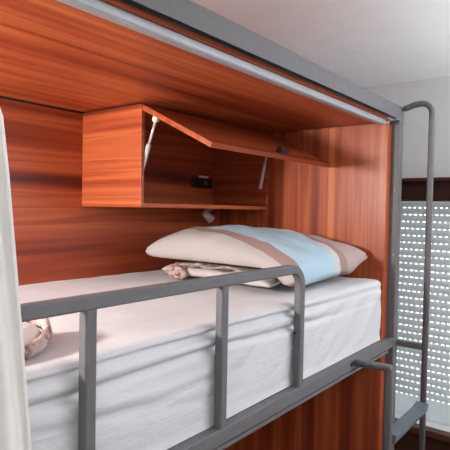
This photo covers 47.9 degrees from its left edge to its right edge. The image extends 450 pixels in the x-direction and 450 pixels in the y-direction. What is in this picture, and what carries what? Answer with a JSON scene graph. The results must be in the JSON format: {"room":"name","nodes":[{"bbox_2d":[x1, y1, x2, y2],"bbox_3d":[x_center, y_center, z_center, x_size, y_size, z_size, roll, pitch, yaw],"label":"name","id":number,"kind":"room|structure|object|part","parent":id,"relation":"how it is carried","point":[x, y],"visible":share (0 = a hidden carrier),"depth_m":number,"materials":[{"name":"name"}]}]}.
{"room":"dormitory","nodes":[
{"label":"dormitory","id":0,"kind":"room"},
{"bbox_2d":[191,0,449,87],"bbox_3d":[0.674,-0.785,0.461,3.895,0.080,4.650,2,2,38],"label":"ceiling","id":1,"kind":"structure","parent":0,"point":[366,43],"depth_m":2.09,"materials":[{"name":"white paint"}]},
{"bbox_2d":[365,76,449,431],"bbox_3d":[2.025,0.437,2.248,3.875,2.420,0.200,2,2,38],"label":"wall","id":2,"kind":"structure","parent":0,"point":[436,91],"depth_m":2.83,"materials":[{"name":"white paint"}]},
{"bbox_2d":[394,177,449,449],"bbox_3d":[1.417,0.688,2.618,1.730,1.871,0.150,2,2,38],"label":"window","id":3,"kind":"structure","parent":2,"relation":"in","point":[412,188],"depth_m":2.80,"materials":[{"name":"brown wood"}]},
{"bbox_3d":[1.383,1.397,2.614,1.670,0.452,0.034,2,2,38],"label":"apron panel","id":4,"kind":"part","parent":3,"relation":"part of","materials":[{"name":"brown wood"}]},
{"bbox_2d":[395,201,449,425],"bbox_3d":[1.460,0.505,2.663,1.506,1.254,0.014,2,2,38],"label":"roller shutter","id":5,"kind":"object","parent":3,"relation":"attached to","point":[437,412],"visible":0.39,"depth_m":2.90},
{"bbox_3d":[1.408,1.152,2.632,1.690,0.034,0.150,2,2,38],"label":"sill","id":6,"kind":"part","parent":3,"relation":"part of","materials":[{"name":"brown wood"}]},
{"bbox_3d":[1.410,-0.237,2.558,1.730,0.020,0.050,2,2,38],"label":"lintel moulding","id":7,"kind":"part","parent":3,"relation":"part of","materials":[{"name":"brown wood"}]},
{"bbox_3d":[0.627,1.698,0.537,3.895,0.050,4.650,2,2,38],"label":"floor","id":8,"kind":"structure","parent":0,"visible":0},
{"bbox_2d":[0,0,403,449],"bbox_3d":[-0.288,0.562,1.643,0.973,2.119,2.080,2,2,38],"label":"bunk bed","id":9,"kind":"object","parent":8,"relation":"on","point":[61,61],"visible":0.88,"depth_m":1.82,"materials":[{"name":"grey paint"}]},
{"bbox_2d":[0,108,30,449],"bbox_3d":[-0.410,0.388,0.672,0.145,1.550,0.304,2,2,38],"label":"curtain","id":10,"kind":"object","parent":9,"relation":"hanging from","point":[15,433],"visible":1,"depth_m":0.71,"materials":[{"name":"beige fabric"}]},
{"bbox_3d":[-0.247,0.321,0.909,0.023,0.341,0.025,2,2,38],"label":"guard post","id":11,"kind":"part","parent":9,"relation":"part of","materials":[{"name":"grey metal"}]},
{"bbox_3d":[-0.670,0.585,1.924,0.018,2.042,2.014,2,2,38],"label":"panel","id":12,"kind":"part","parent":9,"relation":"part of","materials":[{"name":"laminate"}]},
{"bbox_3d":[-0.147,0.306,1.037,0.024,0.366,1.224,2,2,38],"label":"guard rail","id":13,"kind":"part","parent":9,"relation":"part of","materials":[{"name":"grey metal"}]},
{"bbox_3d":[-0.294,-0.438,1.615,0.930,0.018,2.014,2,2,38],"label":"panel","id":14,"kind":"part","parent":9,"relation":"part of","materials":[{"name":"laminate"}]},
{"bbox_2d":[19,270,380,449],"bbox_3d":[-0.291,0.347,1.625,0.915,0.255,1.924,2,2,38],"label":"mattress","id":15,"kind":"object","parent":9,"relation":"on","point":[155,358],"visible":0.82,"depth_m":1.23,"materials":[{"name":"white fabric"}]},
{"bbox_2d":[22,318,52,358],"bbox_3d":[-0.491,0.215,0.899,0.207,0.053,0.407,2,2,38],"label":"folded cloth","id":16,"kind":"object","parent":15,"relation":"on","point":[35,341],"visible":0.45,"depth_m":0.97,"materials":[{"name":"brown fabric"}]},
{"bbox_2d":[162,261,281,287],"bbox_3d":[0.075,0.175,2.086,0.672,0.070,0.645,2,2,38],"label":"folded cloth","id":17,"kind":"object","parent":15,"relation":"on","point":[178,270],"visible":0.52,"depth_m":1.90,"materials":[{"name":"beige fabric"}]},
{"bbox_2d":[146,225,367,286],"bbox_3d":[0.106,0.096,2.089,0.818,0.190,0.640,2,2,38],"label":"pillow","id":18,"kind":"object","parent":17,"relation":"on","point":[319,258],"visible":0.96,"depth_m":1.88,"materials":[{"name":"fabric"}]},
{"bbox_2d":[82,104,329,209],"bbox_3d":[-0.048,-0.251,2.122,0.662,0.366,0.826,2,2,38],"label":"upper cabinet","id":19,"kind":"object","parent":9,"relation":"attached to","point":[139,155],"visible":1,"depth_m":2.00,"materials":[{"name":"laminate"}]},
{"bbox_3d":[-0.425,-0.251,1.902,0.338,0.366,0.016,2,2,38],"label":"panel","id":20,"kind":"part","parent":19,"relation":"part of","materials":[{"name":"laminate"}]},
{"bbox_3d":[-0.257,-0.329,1.793,0.043,0.088,0.010,2,2,38],"label":"piston rod","id":21,"kind":"part","parent":19,"relation":"part of","materials":[{"name":"silver metal"}]},
{"bbox_3d":[-0.180,-0.082,2.227,0.338,0.016,0.793,2,2,38],"label":"panel","id":22,"kind":"part","parent":19,"relation":"part of","materials":[{"name":"laminate"}]},
{"bbox_2d":[192,175,211,187],"bbox_3d":[-0.114,-0.218,2.558,0.012,0.061,0.150,2,2,38],"label":"power socket","id":23,"kind":"object","parent":19,"relation":"attached to","point":[201,182],"visible":1,"depth_m":2.55,"materials":[{"name":"black plastic"}]},
{"bbox_3d":[-0.173,-0.431,2.216,0.338,0.016,0.793,2,2,38],"label":"panel","id":24,"kind":"part","parent":19,"relation":"part of","materials":[{"name":"laminate"}]},
{"bbox_2d":[202,209,214,222],"bbox_3d":[-0.087,-0.044,2.469,0.067,0.069,0.063,0,2,-28],"label":"reading lamp","id":25,"kind":"object","parent":19,"relation":"attached to","point":[207,215],"visible":0.89,"depth_m":2.44,"materials":[{"name":"beige metal"}]},
{"bbox_3d":[0.086,-0.339,2.016,0.326,0.168,0.826,2,2,38],"label":"door","id":26,"kind":"part","parent":19,"relation":"part of","materials":[{"name":"laminate"}]},
{"bbox_3d":[0.072,-0.261,2.541,0.338,0.366,0.016,2,2,38],"label":"panel","id":27,"kind":"part","parent":19,"relation":"part of","materials":[{"name":"laminate"}]},
{"bbox_3d":[0.225,-0.290,1.965,0.026,0.028,0.064,2,2,38],"label":"pull handle","id":28,"kind":"part","parent":19,"relation":"part of","materials":[{"name":"black plastic"}]},
{"bbox_3d":[-0.009,0.316,1.215,0.023,0.341,0.025,2,2,38],"label":"guard post","id":29,"kind":"part","parent":9,"relation":"part of","materials":[{"name":"grey metal"}]},
{"bbox_3d":[0.073,0.504,1.335,0.028,0.039,2.039,2,2,38],"label":"rail","id":30,"kind":"part","parent":9,"relation":"part of","materials":[{"name":"grey metal"}]},
{"bbox_3d":[0.303,0.584,2.414,0.916,2.050,0.043,2,2,38],"label":"panel","id":31,"kind":"part","parent":9,"relation":"part of","materials":[{"name":"laminate"}]},
{"bbox_3d":[0.702,0.594,2.162,0.045,2.062,0.045,2,2,38],"label":"corner post","id":32,"kind":"part","parent":9,"relation":"part of","materials":[{"name":"grey paint"}]},
{"bbox_2d":[351,101,435,449],"bbox_3d":[0.645,0.561,1.934,0.140,2.138,0.480,2,2,38],"label":"ladder","id":33,"kind":"object","parent":9,"relation":"attached to","point":[391,434],"visible":1,"depth_m":2.06,"materials":[{"name":"grey metal"}]},
{"bbox_3d":[0.516,1.057,1.804,0.130,1.149,0.025,2,2,24],"label":"rail","id":34,"kind":"part","parent":33,"relation":"part of","materials":[{"name":"grey metal"}]},
{"bbox_3d":[0.780,0.558,2.118,0.127,2.138,0.023,2,2,38],"label":"rail","id":35,"kind":"part","parent":33,"relation":"part of","materials":[{"name":"grey metal"}]}
]}

